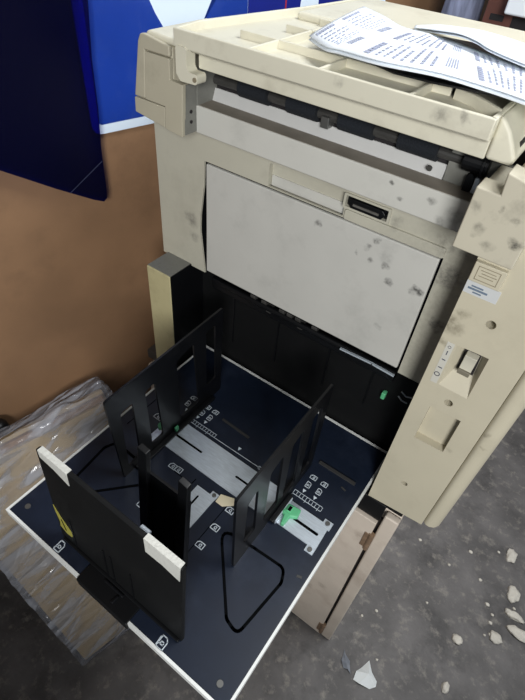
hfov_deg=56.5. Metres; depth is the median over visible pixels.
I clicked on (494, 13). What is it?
tall cabinet
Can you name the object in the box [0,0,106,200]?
plastic sheet
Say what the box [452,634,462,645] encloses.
chip
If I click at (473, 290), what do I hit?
print
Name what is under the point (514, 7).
box
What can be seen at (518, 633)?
chip
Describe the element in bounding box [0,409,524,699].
floor
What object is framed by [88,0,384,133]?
wall sign
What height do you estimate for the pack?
0.698 m
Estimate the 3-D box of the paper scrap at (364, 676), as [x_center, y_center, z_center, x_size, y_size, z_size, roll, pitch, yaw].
[0.301,0.923,1.393,0.063,0.020,0.071,29,49,22]
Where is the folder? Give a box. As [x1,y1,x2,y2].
[370,37,519,97]
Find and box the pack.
[0,377,129,660]
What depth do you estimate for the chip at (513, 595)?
1.58 m
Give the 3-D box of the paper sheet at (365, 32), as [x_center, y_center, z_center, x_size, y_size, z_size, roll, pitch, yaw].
[0.207,-0.343,0.557,0.322,0.027,0.210,29,49,22]
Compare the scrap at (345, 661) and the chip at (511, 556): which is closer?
the scrap at (345, 661)
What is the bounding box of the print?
[468,285,486,295]
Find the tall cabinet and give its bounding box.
[482,0,524,30]
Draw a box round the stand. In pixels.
[148,360,403,639]
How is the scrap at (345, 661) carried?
on the floor
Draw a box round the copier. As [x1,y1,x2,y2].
[5,0,524,699]
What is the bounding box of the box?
[504,0,524,17]
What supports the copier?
on the stand
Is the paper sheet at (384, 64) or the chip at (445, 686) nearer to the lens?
the paper sheet at (384, 64)
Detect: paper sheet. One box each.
[309,6,524,99]
[309,38,524,104]
[414,24,524,63]
[414,28,524,66]
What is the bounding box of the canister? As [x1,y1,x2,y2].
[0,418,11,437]
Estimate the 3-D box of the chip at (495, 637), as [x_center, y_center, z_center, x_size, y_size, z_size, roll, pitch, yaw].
[0.712,0.877,1.491,0.045,0.013,0.037,29,49,22]
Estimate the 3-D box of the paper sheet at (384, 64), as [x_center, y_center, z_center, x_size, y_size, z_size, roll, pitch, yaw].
[0.207,-0.340,0.560,0.322,0.027,0.210,29,49,22]
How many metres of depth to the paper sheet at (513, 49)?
0.61 m
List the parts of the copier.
block panel, block frame, block panel, block plate, door, feed plate, lid, latch lever, latch lever, sensor lever, control panel, panel, lid arm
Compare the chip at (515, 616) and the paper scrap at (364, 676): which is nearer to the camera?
the paper scrap at (364, 676)
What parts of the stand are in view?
cabinet door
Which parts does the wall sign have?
printed panel, printed panel, printed panel, printed panel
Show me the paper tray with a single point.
(203, 511)
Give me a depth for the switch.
0.65 m
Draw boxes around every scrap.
[342,649,350,673]
[353,661,376,688]
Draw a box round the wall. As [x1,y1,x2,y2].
[0,0,488,570]
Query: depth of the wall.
1.09 m
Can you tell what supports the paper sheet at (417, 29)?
on the copier
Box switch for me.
[456,349,481,377]
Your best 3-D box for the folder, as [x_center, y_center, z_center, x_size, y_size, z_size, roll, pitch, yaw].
[0.239,-0.346,0.588,0.175,0.002,0.225,29,49,22]
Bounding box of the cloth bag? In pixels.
[441,0,484,20]
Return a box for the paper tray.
[5,308,387,699]
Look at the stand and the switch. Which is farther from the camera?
the stand
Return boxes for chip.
[441,681,449,693]
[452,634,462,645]
[488,630,502,643]
[504,608,524,623]
[505,625,524,642]
[506,548,517,562]
[506,585,520,603]

